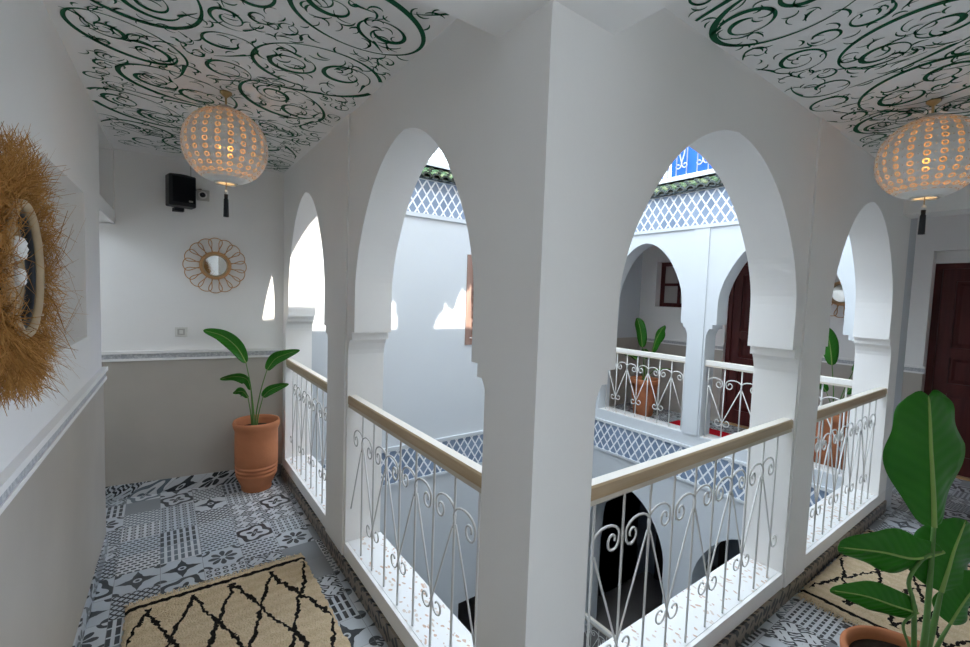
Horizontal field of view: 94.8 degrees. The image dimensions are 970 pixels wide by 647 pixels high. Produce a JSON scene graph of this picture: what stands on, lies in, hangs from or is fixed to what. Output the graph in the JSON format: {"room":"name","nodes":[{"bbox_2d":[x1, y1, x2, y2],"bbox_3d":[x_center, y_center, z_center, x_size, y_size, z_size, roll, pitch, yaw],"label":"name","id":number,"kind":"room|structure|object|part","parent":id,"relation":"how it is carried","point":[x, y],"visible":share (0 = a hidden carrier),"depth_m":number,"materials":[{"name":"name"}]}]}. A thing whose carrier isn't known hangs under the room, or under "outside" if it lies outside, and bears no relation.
{"room":"traditional dwelling","nodes":[
{"label":"traditional dwelling","id":0,"kind":"room"},
{"bbox_2d":[0,0,114,472],"bbox_3d":[-2.112,0.059,1.412,1.243,2.760,4.250,-1,4,-36],"label":"wall","id":1,"kind":"structure","parent":0,"point":[41,87],"depth_m":1.83,"materials":[{"name":"white paint"}]},
{"bbox_2d":[0,121,84,414],"bbox_3d":[-1.128,-0.134,1.127,0.169,0.714,0.702,-1,4,-36],"label":"mirror","id":2,"kind":"object","parent":1,"relation":"attached to","point":[24,298],"visible":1,"depth_m":1.06,"materials":[{"name":"brown wicker"}]},
{"bbox_2d":[0,209,29,327],"bbox_3d":[-1.177,-0.134,1.091,0.044,0.290,0.290,-1,4,-36],"label":"mirror glass","id":3,"kind":"object","parent":2,"relation":"attached to","point":[26,263],"depth_m":1.16,"materials":[{"name":"white"}]},
{"bbox_3d":[-1.148,-0.134,1.112,0.022,0.347,0.347,-1,4,-36],"label":"frame","id":4,"kind":"part","parent":2,"relation":"part of","materials":[{"name":"brown wood"}]},
{"bbox_2d":[0,383,105,646],"bbox_3d":[-1.465,0.954,1.284,0.326,1.035,3.156,-1,4,-36],"label":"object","id":5,"kind":"structure","parent":1,"relation":"attached to","point":[53,531],"depth_m":1.62,"materials":[{"name":"grey paint"}]},
{"bbox_2d":[0,366,107,514],"bbox_3d":[-1.352,0.404,1.330,0.026,0.075,3.177,0,4,-34],"label":"trim","id":6,"kind":"structure","parent":1,"relation":"attached to","point":[17,473],"depth_m":1.42,"materials":[{"name":"white paint"}]},
{"bbox_2d":[72,533,107,646],"bbox_3d":[-1.385,1.420,1.379,0.014,0.100,3.152,0,4,-34],"label":"baseboard","id":7,"kind":"structure","parent":1,"relation":"attached to","point":[78,640],"depth_m":2.18,"materials":[{"name":"tile"}]},
{"bbox_2d":[99,149,283,464],"bbox_3d":[-2.751,-0.006,3.397,2.620,2.600,0.346,0,4,-28],"label":"wall","id":8,"kind":"structure","parent":0,"point":[146,293],"depth_m":3.41,"materials":[{"name":"white paint"}]},
{"bbox_2d":[165,173,195,211],"bbox_3d":[-2.259,-0.961,3.304,0.212,0.250,0.170,5,5,42],"label":"loudspeaker","id":9,"kind":"object","parent":8,"relation":"attached to","point":[180,189],"visible":1,"depth_m":3.23,"materials":[{"name":"black plastic"}]},
{"bbox_2d":[172,175,194,203],"bbox_3d":[-2.183,-0.969,3.235,0.003,0.180,0.140,5,5,42],"label":"grille","id":10,"kind":"object","parent":9,"relation":"attached to","point":[183,188],"depth_m":3.23,"materials":[{"name":"black plastic"}]},
{"bbox_2d":[175,327,187,336],"bbox_3d":[-2.330,0.064,3.421,0.080,0.072,0.016,0,4,-28],"label":"light switch","id":11,"kind":"object","parent":8,"relation":"attached to","point":[179,331],"visible":1,"depth_m":3.42,"materials":[{"name":"white plastic"}]},
{"bbox_2d":[102,357,282,486],"bbox_3d":[-2.722,0.734,3.272,2.257,0.930,0.006,0,4,-28],"label":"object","id":12,"kind":"structure","parent":8,"relation":"attached to","point":[164,419],"depth_m":3.45,"materials":[{"name":"grey paint"}]},
{"bbox_2d":[101,347,283,361],"bbox_3d":[-2.699,0.239,3.234,2.260,0.075,0.026,0,4,-28],"label":"trim","id":13,"kind":"structure","parent":8,"relation":"attached to","point":[143,355],"depth_m":3.41,"materials":[{"name":"white paint"}]},
{"bbox_2d":[105,464,280,500],"bbox_3d":[-2.743,1.251,3.300,2.247,0.105,0.012,0,4,-28],"label":"baseboard","id":14,"kind":"structure","parent":8,"relation":"attached to","point":[115,492],"depth_m":3.46,"materials":[{"name":"tile"}]},
{"bbox_2d":[196,189,208,201],"bbox_3d":[-2.158,-0.981,3.410,0.084,0.080,0.047,0,4,-28],"label":"wall sensor","id":15,"kind":"object","parent":8,"relation":"attached to","point":[201,195],"visible":1,"depth_m":3.40,"materials":[{"name":"grey plastic"}]},
{"bbox_2d":[182,238,246,292],"bbox_3d":[-2.108,-0.453,3.488,0.432,0.432,0.024,0,4,-28],"label":"mirror","id":16,"kind":"object","parent":8,"relation":"attached to","point":[214,265],"visible":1,"depth_m":3.48,"materials":[{"name":"wicker"}]},
{"bbox_2d":[204,256,226,275],"bbox_3d":[-2.110,-0.453,3.493,0.170,0.170,0.008,0,4,-28],"label":"mirror glass","id":17,"kind":"object","parent":16,"relation":"attached to","point":[213,265],"depth_m":3.49,"materials":[{"name":"white"}]},
{"bbox_3d":[-2.108,-0.453,3.488,0.218,0.218,0.024,0,4,-28],"label":"frame","id":18,"kind":"part","parent":16,"relation":"part of","materials":[{"name":"wicker"}]},
{"bbox_2d":[232,414,279,492],"bbox_3d":[-1.826,1.041,3.567,0.339,0.555,0.339,-1,4,-36],"label":"pot","id":19,"kind":"object","parent":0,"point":[255,442],"depth_m":3.45,"materials":[{"name":"ceramic"}]},
{"bbox_2d":[282,19,497,541],"bbox_3d":[-0.817,-0.085,2.721,0.210,2.625,3.140,-1,4,-36],"label":"arches","id":20,"kind":"structure","parent":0,"point":[443,98],"depth_m":2.29,"materials":[{"name":"white paint"}]},
{"bbox_2d":[312,166,642,617],"bbox_3d":[0.284,1.280,5.787,5.555,5.950,0.320,-1,4,-36],"label":"wall","id":21,"kind":"structure","parent":0,"point":[431,383],"depth_m":4.92,"materials":[{"name":"white paint"}]},
{"bbox_2d":[317,178,482,488],"bbox_3d":[-0.206,0.093,5.110,3.585,3.227,0.030,-1,4,-36],"label":"trim","id":22,"kind":"structure","parent":21,"relation":"attached to","point":[410,213],"depth_m":4.83,"materials":[{"name":"white paint"}]},
{"bbox_2d":[321,434,482,484],"bbox_3d":[-0.257,1.497,5.207,3.593,0.350,0.012,-1,4,-36],"label":"trim","id":23,"kind":"structure","parent":21,"relation":"attached to","point":[471,447],"depth_m":4.91,"materials":[{"name":"blue tile"}]},
{"bbox_2d":[407,179,464,219],"bbox_3d":[-0.158,-1.340,5.030,3.593,0.360,0.012,-1,4,-36],"label":"trim","id":24,"kind":"structure","parent":21,"relation":"attached to","point":[428,197],"depth_m":4.76,"materials":[{"name":"blue tile"}]},
{"bbox_2d":[419,167,455,184],"bbox_3d":[-0.170,-1.607,4.987,3.536,0.186,0.200,-1,4,-36],"label":"trim","id":25,"kind":"structure","parent":21,"relation":"attached to","point":[432,172],"depth_m":4.69,"materials":[{"name":"green tile"}]},
{"bbox_2d":[465,255,473,344],"bbox_3d":[0.052,-0.275,5.340,0.730,1.030,0.110,-1,4,-36],"label":"window","id":26,"kind":"structure","parent":21,"relation":"in","point":[470,287],"depth_m":5.11,"materials":[{"name":"brown wood"}]},
{"bbox_2d":[470,266,473,337],"bbox_3d":[-0.062,-0.272,5.238,0.295,0.870,0.050,-1,4,-36],"label":"shutter","id":27,"kind":"object","parent":26,"relation":"attached to","point":[471,267],"depth_m":5.16,"materials":[{"name":"brown wood"}]},
{"bbox_2d":[426,162,715,185],"bbox_3d":[-0.239,-2.054,3.081,6.270,1.100,3.560,-1,4,-36],"label":"trim","id":28,"kind":"structure","parent":21,"relation":"attached to","point":[435,165],"depth_m":4.80,"materials":[{"name":"white paint"}]},
{"bbox_2d":[428,148,448,165],"bbox_3d":[-0.141,-2.172,5.052,3.594,0.927,0.044,-1,4,-36],"label":"terrace railing","id":29,"kind":"object","parent":28,"relation":"on","point":[439,148],"visible":0.02,"depth_m":4.81,"materials":[{"name":"white metal"}]},
{"bbox_2d":[661,146,713,180],"bbox_3d":[2.291,-2.100,4.863,0.084,0.977,3.094,-1,4,-36],"label":"terrace railing","id":30,"kind":"object","parent":28,"relation":"on","point":[689,162],"visible":0.11,"depth_m":4.94,"materials":[{"name":"white metal"}]},
{"bbox_3d":[2.095,-2.115,5.098,0.044,0.965,0.044,-1,4,-36],"label":"post","id":31,"kind":"part","parent":30,"relation":"part of","materials":[{"name":"white paint"}]},
{"bbox_3d":[2.258,-1.633,4.880,0.028,0.024,3.050,-1,4,-36],"label":"rail","id":32,"kind":"part","parent":30,"relation":"part of","materials":[{"name":"white paint"}]},
{"bbox_2d":[609,337,637,405],"bbox_3d":[1.901,0.735,6.715,1.240,1.035,0.006,-1,4,-36],"label":"trim","id":33,"kind":"structure","parent":21,"relation":"attached to","point":[628,342],"depth_m":6.88,"materials":[{"name":"grey paint"}]},
{"bbox_2d":[42,0,969,172],"bbox_3d":[0.845,-1.233,2.987,7.900,0.252,5.000,-1,4,-36],"label":"ceiling","id":34,"kind":"structure","parent":0,"point":[870,69],"depth_m":1.76,"materials":[{"name":"white paint"}]},
{"bbox_2d":[180,90,267,216],"bbox_3d":[-1.279,-0.831,2.203,0.376,0.604,0.376,-1,4,-36],"label":"pendant lamp","id":35,"kind":"object","parent":34,"relation":"hanging from","point":[221,143],"visible":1,"depth_m":2.08,"materials":[{"name":"white fabric"}]},
{"bbox_3d":[-1.278,-0.871,2.200,0.376,0.351,0.376,-1,4,-36],"label":"lamp shade","id":36,"kind":"part","parent":35,"relation":"part of","materials":[{"name":"white"}]},
{"bbox_2d":[874,98,969,234],"bbox_3d":[2.015,-0.708,2.031,0.376,0.600,0.376,4,4,29],"label":"pendant lamp","id":37,"kind":"object","parent":34,"relation":"hanging from","point":[927,158],"visible":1,"depth_m":1.94,"materials":[{"name":"white"}]},
{"bbox_3d":[2.016,-0.749,2.029,0.376,0.351,0.376,-1,4,-36],"label":"lamp shade","id":38,"kind":"part","parent":37,"relation":"part of","materials":[{"name":"white"}]},
{"bbox_2d":[82,402,969,646],"bbox_3d":[1.084,1.663,1.679,9.100,0.250,7.800,-1,4,-36],"label":"floor","id":39,"kind":"structure","parent":0,"point":[158,543],"depth_m":2.72,"materials":[{"name":"tile"}]},
{"bbox_2d":[121,553,350,646],"bbox_3d":[-0.963,1.446,1.791,0.848,0.021,1.696,-1,4,-36],"label":"shag rug","id":40,"kind":"object","parent":39,"relation":"on","point":[277,603],"visible":1,"depth_m":2.16,"materials":[{"name":"beige fabric"}]},
{"bbox_2d":[203,328,299,492],"bbox_3d":[-1.797,0.680,3.543,0.729,1.280,0.339,2,4,4],"label":"potted strelitzia","id":41,"kind":"object","parent":39,"relation":"on","point":[255,435],"visible":1,"depth_m":3.43,"materials":[{"name":"ceramic"}]},
{"bbox_3d":[-1.806,0.699,3.434,0.044,0.256,0.012,2,4,4],"label":"stem","id":42,"kind":"part","parent":41,"relation":"part of","materials":[{"name":"green plant"}]},
{"bbox_3d":[-1.806,0.565,3.432,0.057,0.522,0.072,-1,4,-36],"label":"stem","id":43,"kind":"part","parent":41,"relation":"part of","materials":[{"name":"green plant"}]},
{"bbox_3d":[-1.793,0.669,3.437,0.028,0.316,0.012,3,4,20],"label":"stem","id":44,"kind":"part","parent":41,"relation":"part of","materials":[{"name":"green plant"}]},
{"bbox_3d":[-1.732,0.697,3.428,0.052,0.266,0.011,1,4,-14],"label":"stem","id":45,"kind":"part","parent":41,"relation":"part of","materials":[{"name":"green plant"}]},
{"bbox_3d":[-1.723,0.592,3.432,0.082,0.474,0.037,-1,4,-36],"label":"stem","id":46,"kind":"part","parent":41,"relation":"part of","materials":[{"name":"green plant"}]},
{"bbox_2d":[624,318,670,416],"bbox_3d":[2.267,0.613,6.229,0.461,1.364,0.591,-1,4,-36],"label":"potted strelitzia","id":47,"kind":"object","parent":39,"relation":"on","point":[640,326],"visible":0.74,"depth_m":6.20,"materials":[{"name":"ceramic"}]},
{"bbox_2d":[669,420,730,436],"bbox_3d":[2.717,1.360,5.346,0.660,0.013,1.240,-1,4,-36],"label":"floor mat","id":48,"kind":"object","parent":39,"relation":"on","point":[677,422],"visible":0.21,"depth_m":5.55,"materials":[{"name":"red fabric"}]},
{"bbox_2d":[813,328,853,469],"bbox_3d":[3.531,0.747,4.464,0.441,1.403,0.495,2,4,-5],"label":"potted strelitzia","id":49,"kind":"object","parent":39,"relation":"on","point":[831,355],"visible":0.26,"depth_m":4.46,"materials":[{"name":"ceramic"}]},
{"bbox_2d":[813,411,849,469],"bbox_3d":[3.522,1.165,4.526,0.424,0.560,0.424,-1,4,-36],"label":"pot","id":50,"kind":"object","parent":49,"relation":"on","point":[826,429],"depth_m":4.40,"materials":[{"name":"ceramic"}]},
{"bbox_2d":[795,529,969,646],"bbox_3d":[2.482,1.521,2.518,1.351,0.021,0.832,-1,4,-36],"label":"shag rug","id":51,"kind":"object","parent":39,"relation":"on","point":[845,569],"visible":0.41,"depth_m":2.43,"materials":[{"name":"beige fabric"}]},
{"bbox_2d":[830,390,969,646],"bbox_3d":[1.508,0.895,1.567,0.468,1.325,0.384,-1,4,-36],"label":"potted strelitzia","id":52,"kind":"object","parent":39,"relation":"on","point":[924,450],"visible":1,"depth_m":1.57,"materials":[{"name":"plant"}]},
{"bbox_2d":[840,625,919,646],"bbox_3d":[1.516,1.389,1.616,0.384,0.335,0.384,-1,4,-36],"label":"pot","id":53,"kind":"object","parent":52,"relation":"on","point":[859,635],"depth_m":1.76,"materials":[{"name":"ceramic"}]},
{"bbox_3d":[1.493,1.137,1.572,0.057,0.243,0.015,2,4,-1],"label":"stem","id":54,"kind":"part","parent":52,"relation":"part of","materials":[{"name":"green plant"}]},
{"bbox_3d":[1.545,1.028,1.580,0.110,0.462,0.075,-1,4,-36],"label":"stem","id":55,"kind":"part","parent":52,"relation":"part of","materials":[{"name":"green plant"}]},
{"bbox_3d":[1.555,0.988,1.571,0.057,0.544,0.032,-1,4,-36],"label":"stem","id":56,"kind":"part","parent":52,"relation":"part of","materials":[{"name":"green plant"}]},
{"bbox_3d":[1.571,1.102,1.577,0.068,0.319,0.023,1,4,-14],"label":"stem","id":57,"kind":"part","parent":52,"relation":"part of","materials":[{"name":"green plant"}]},
{"bbox_3d":[1.593,1.159,1.574,0.087,0.209,0.017,2,4,-3],"label":"stem","id":58,"kind":"part","parent":52,"relation":"part of","materials":[{"name":"green plant"}]},
{"bbox_2d":[458,571,662,646],"bbox_3d":[1.306,4.472,4.597,7.755,0.200,6.250,-1,4,-36],"label":"floor","id":59,"kind":"structure","parent":0,"point":[654,596],"depth_m":6.72,"materials":[{"name":"black"}]},
{"bbox_2d":[584,612,612,646],"bbox_3d":[1.265,4.015,5.798,0.050,0.560,1.100,-1,4,-36],"label":"balustrade","id":60,"kind":"object","parent":59,"relation":"on","point":[593,622],"visible":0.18,"depth_m":5.58,"materials":[{"name":"white metal"}]},
{"bbox_2d":[424,165,721,195],"bbox_3d":[1.139,-1.399,2.579,7.900,0.150,6.120,-1,4,-36],"label":"roof","id":61,"kind":"structure","parent":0,"point":[427,166],"depth_m":4.81,"materials":[{"name":"tile"}]},
{"bbox_2d":[630,376,659,416],"bbox_3d":[2.245,1.030,6.313,0.404,0.520,0.404,-1,4,-36],"label":"pot","id":62,"kind":"object","parent":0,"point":[640,409],"depth_m":6.19,"materials":[{"name":"ceramic"}]},
{"bbox_2d":[597,492,740,596],"bbox_3d":[3.166,3.071,5.764,1.950,2.580,3.955,-1,4,-36],"label":"wall","id":63,"kind":"structure","parent":0,"point":[733,545],"depth_m":7.21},
{"bbox_2d":[654,532,725,580],"bbox_3d":[3.205,3.214,6.954,0.070,2.150,1.100,-1,4,-36],"label":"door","id":64,"kind":"structure","parent":63,"relation":"in","point":[719,558],"depth_m":6.69,"materials":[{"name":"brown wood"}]},
{"bbox_3d":[3.368,2.938,6.726,0.010,1.380,0.420,-1,4,-36],"label":"pane","id":65,"kind":"part","parent":64,"relation":"part of","materials":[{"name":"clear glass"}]},
{"bbox_2d":[584,218,917,631],"bbox_3d":[2.313,1.475,5.003,0.300,5.800,3.355,-1,4,-36],"label":"wall","id":66,"kind":"structure","parent":0,"point":[727,252],"depth_m":4.82,"materials":[{"name":"white paint"}]},
{"bbox_2d":[635,187,737,231],"bbox_3d":[2.284,-1.227,4.738,0.012,0.360,3.343,-1,4,-36],"label":"trim","id":67,"kind":"structure","parent":66,"relation":"attached to","point":[713,205],"depth_m":4.83,"materials":[{"name":"blue tile"}]},
{"bbox_2d":[650,174,723,198],"bbox_3d":[2.328,-1.499,4.658,0.200,0.186,3.209,-1,4,-36],"label":"trim","id":68,"kind":"structure","parent":66,"relation":"attached to","point":[714,179],"depth_m":4.78,"materials":[{"name":"green tile"}]},
{"bbox_2d":[682,227,710,435],"bbox_3d":[2.264,0.098,4.785,0.012,2.220,0.165,-1,4,-36],"label":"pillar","id":69,"kind":"structure","parent":66,"relation":"attached to","point":[702,235],"depth_m":4.78,"materials":[{"name":"white paint"}]},
{"bbox_2d":[593,186,832,506],"bbox_3d":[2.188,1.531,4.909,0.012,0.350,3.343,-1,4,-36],"label":"trim","id":70,"kind":"structure","parent":66,"relation":"attached to","point":[632,445],"depth_m":5.17,"materials":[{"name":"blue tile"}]},
{"bbox_2d":[593,407,892,508],"bbox_3d":[2.277,1.497,4.979,0.214,0.595,3.355,-1,4,-36],"label":"trim","id":71,"kind":"structure","parent":66,"relation":"on","point":[673,432],"depth_m":5.04,"materials":[{"name":"white paint"}]},
{"bbox_2d":[605,347,685,429],"bbox_3d":[1.895,0.745,5.413,0.050,0.825,1.150,-1,4,-36],"label":"balustrade","id":72,"kind":"object","parent":71,"relation":"on","point":[638,353],"visible":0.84,"depth_m":5.32,"materials":[{"name":"white metal"}]},
{"bbox_3d":[1.909,0.359,5.389,0.050,0.050,1.150,-1,4,-36],"label":"handrail","id":73,"kind":"part","parent":72,"relation":"part of","materials":[{"name":"white paint"}]},
{"bbox_2d":[704,360,852,473],"bbox_3d":[2.726,0.845,4.272,0.050,0.825,1.270,-1,4,-36],"label":"balustrade","id":74,"kind":"object","parent":71,"relation":"on","point":[847,383],"visible":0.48,"depth_m":4.47,"materials":[{"name":"white metal"}]},
{"bbox_3d":[2.740,0.459,4.248,0.050,0.050,1.270,-1,4,-36],"label":"handrail","id":75,"kind":"part","parent":74,"relation":"part of","materials":[{"name":"white paint"}]},
{"bbox_2d":[596,8,910,572],"bbox_3d":[1.626,0.019,2.428,3.815,2.625,0.215,-1,4,-36],"label":"arches","id":76,"kind":"structure","parent":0,"point":[674,89],"depth_m":2.18,"materials":[{"name":"white paint"}]},
{"bbox_2d":[325,0,839,646],"bbox_3d":[0.454,0.135,2.599,2.140,2.460,1.870,-1,4,-36],"label":"pillars","id":77,"kind":"structure","parent":76,"relation":"attached to","point":[554,68],"depth_m":1.30,"materials":[{"name":"white paint"}]},
{"bbox_2d":[281,465,886,646],"bbox_3d":[0.720,1.355,3.683,3.827,0.090,3.137,-1,4,-36],"label":"baseboard","id":78,"kind":"structure","parent":76,"relation":"attached to","point":[737,636],"depth_m":2.44,"materials":[{"name":"paint"}]},
{"bbox_2d":[419,0,969,218],"bbox_3d":[1.493,-0.970,1.529,5.070,0.450,1.370,-1,4,-36],"label":"trim","id":79,"kind":"structure","parent":76,"relation":"attached to","point":[496,18],"depth_m":1.21,"materials":[{"name":"white paint"}]},
{"bbox_2d":[639,214,969,420],"bbox_3d":[3.932,0.114,5.222,0.300,2.600,4.710,-1,4,-36],"label":"wall","id":80,"kind":"structure","parent":0,"point":[942,233],"depth_m":4.47,"materials":[{"name":"white paint"}]},
{"bbox_2d":[659,262,681,306],"bbox_3d":[2.898,-0.576,6.626,0.050,0.670,0.605,-1,4,-36],"label":"window","id":81,"kind":"structure","parent":80,"relation":"in","point":[670,290],"depth_m":6.75,"materials":[{"name":"brown wood"}]},
{"bbox_3d":[2.899,-0.576,6.626,0.008,0.570,0.505,-1,4,-36],"label":"pane","id":82,"kind":"part","parent":81,"relation":"part of","materials":[{"name":"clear glass"}]},
{"bbox_2d":[637,337,723,350],"bbox_3d":[2.798,0.278,6.507,0.026,0.075,1.330,-1,4,-36],"label":"trim","id":83,"kind":"structure","parent":80,"relation":"attached to","point":[649,339],"depth_m":6.51,"materials":[{"name":"white paint"}]},
{"bbox_2d":[719,261,753,428],"bbox_3d":[3.538,0.290,5.670,0.152,2.165,0.890,-1,4,-36],"label":"door","id":84,"kind":"structure","parent":80,"relation":"in","point":[737,351],"depth_m":5.89,"materials":[{"name":"brown wood"}]},
{"bbox_3d":[3.518,0.871,5.707,0.024,0.600,0.580,-1,4,-36],"label":"panel","id":85,"kind":"part","parent":84,"relation":"part of","materials":[{"name":"brown wood"}]},
{"bbox_3d":[3.557,-0.246,5.637,0.024,0.740,0.580,-1,4,-36],"label":"panel","id":86,"kind":"part","parent":84,"relation":"part of","materials":[{"name":"brown wood"}]},
{"bbox_3d":[3.537,0.343,5.674,0.024,0.260,0.580,-1,4,-36],"label":"panel","id":87,"kind":"part","parent":84,"relation":"part of","materials":[{"name":"brown wood"}]},
{"bbox_2d":[636,342,925,421],"bbox_3d":[3.405,0.869,5.798,0.126,0.985,3.269,-1,4,-36],"label":"trim","id":88,"kind":"structure","parent":80,"relation":"attached to","point":[912,382],"depth_m":6.11,"materials":[{"name":"grey paint"}]},
{"bbox_2d":[830,280,844,317],"bbox_3d":[3.940,-0.333,4.922,0.030,0.543,0.543,-1,4,-36],"label":"mirror","id":89,"kind":"object","parent":80,"relation":"attached to","point":[838,298],"visible":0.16,"depth_m":4.95,"materials":[{"name":"wicker"}]},
{"bbox_2d":[832,285,844,301],"bbox_3d":[3.945,-0.333,4.926,0.008,0.214,0.214,-1,4,-36],"label":"mirror glass","id":90,"kind":"object","parent":89,"relation":"attached to","point":[838,294],"depth_m":4.95,"materials":[{"name":"white"}]},
{"bbox_3d":[3.940,-0.333,4.922,0.030,0.274,0.274,-1,4,-36],"label":"frame","id":91,"kind":"part","parent":89,"relation":"part of","materials":[{"name":"wicker"}]},
{"bbox_2d":[822,356,925,373],"bbox_3d":[4.024,0.425,4.823,0.026,0.075,1.065,-1,4,-36],"label":"trim","id":92,"kind":"structure","parent":80,"relation":"attached to","point":[843,361],"depth_m":4.50,"materials":[{"name":"white paint"}]},
{"bbox_2d":[924,263,969,480],"bbox_3d":[4.750,0.472,4.160,0.152,2.075,0.905,-1,4,-36],"label":"door","id":93,"kind":"structure","parent":80,"relation":"in","point":[948,354],"depth_m":4.36,"materials":[{"name":"brown wood"}]},
{"bbox_3d":[4.731,1.008,4.193,0.024,0.600,0.595,-1,4,-36],"label":"panel","id":94,"kind":"part","parent":93,"relation":"part of","materials":[{"name":"brown wood"}]},
{"bbox_3d":[4.750,0.479,4.160,0.024,0.260,0.595,-1,4,-36],"label":"panel","id":95,"kind":"part","parent":93,"relation":"part of","materials":[{"name":"brown wood"}]},
{"bbox_3d":[4.769,-0.065,4.126,0.024,0.650,0.595,-1,4,-36],"label":"panel","id":96,"kind":"part","parent":93,"relation":"part of","materials":[{"name":"brown wood"}]},
{"bbox_2d":[936,251,969,263],"bbox_3d":[4.814,-0.626,4.110,0.170,0.125,0.905,-1,4,-36],"label":"trim","id":97,"kind":"structure","parent":80,"relation":"attached to","point":[949,256],"depth_m":4.33,"materials":[{"name":"white paint"}]},
{"bbox_3d":[-0.965,3.105,2.893,0.300,2.580,3.140,-1,4,-36],"label":"wall","id":98,"kind":"structure","parent":0,"visible":0},
{"bbox_2d":[282,454,472,646],"bbox_3d":[-0.872,1.521,2.822,0.214,0.595,3.140,-1,4,-36],"label":"trim","id":99,"kind":"structure","parent":98,"relation":"on","point":[399,616],"depth_m":2.18,"materials":[{"name":"white paint"}]},
{"bbox_2d":[286,359,326,502],"bbox_3d":[-1.305,0.756,3.276,0.050,0.845,1.160,-1,4,-36],"label":"balustrade","id":100,"kind":"object","parent":99,"relation":"on","point":[318,380],"visible":0.93,"depth_m":3.21,"materials":[{"name":"white metal"}]},
{"bbox_3d":[-1.291,0.360,3.252,0.050,0.050,1.160,-1,4,-36],"label":"handrail","id":101,"kind":"part","parent":100,"relation":"part of","materials":[{"name":"brown wood"}]},
{"bbox_2d":[348,395,481,646],"bbox_3d":[-0.374,0.868,1.998,0.050,0.845,1.300,-1,4,-36],"label":"balustrade","id":102,"kind":"object","parent":99,"relation":"on","point":[463,468],"visible":0.99,"depth_m":1.85,"materials":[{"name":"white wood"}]},
{"bbox_3d":[-0.361,0.471,1.974,0.050,0.050,1.300,-1,4,-36],"label":"handrail","id":103,"kind":"part","parent":102,"relation":"part of","materials":[{"name":"brown wood"}]},
{"bbox_3d":[1.624,3.210,2.654,4.205,2.580,0.300,-1,4,-36],"label":"wall","id":104,"kind":"structure","parent":0,"visible":0},
{"bbox_2d":[598,485,885,646],"bbox_3d":[1.568,1.625,2.530,3.815,0.595,0.219,-1,4,-36],"label":"trim","id":105,"kind":"structure","parent":104,"relation":"on","point":[719,625],"depth_m":2.20,"materials":[{"name":"white paint"}]},
{"bbox_2d":[586,418,792,646],"bbox_3d":[0.940,0.924,1.912,1.595,0.835,0.050,-1,4,-36],"label":"balustrade","id":106,"kind":"object","parent":105,"relation":"on","point":[606,487],"visible":1,"depth_m":1.78,"materials":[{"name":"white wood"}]},
{"bbox_3d":[0.954,0.533,1.888,1.595,0.050,0.050,-1,4,-36],"label":"handrail","id":107,"kind":"part","parent":106,"relation":"part of","materials":[{"name":"brown wood"}]},
{"bbox_2d":[810,387,886,541],"bbox_3d":[2.424,0.909,2.991,1.455,0.835,0.050,-1,4,-36],"label":"balustrade","id":108,"kind":"object","parent":105,"relation":"on","point":[837,407],"visible":0.99,"depth_m":2.95,"materials":[{"name":"white metal"}]},
{"bbox_3d":[2.438,0.517,2.967,1.455,0.050,0.050,-1,4,-36],"label":"handrail","id":109,"kind":"part","parent":108,"relation":"part of","materials":[{"name":"brown wood"}]}
]}

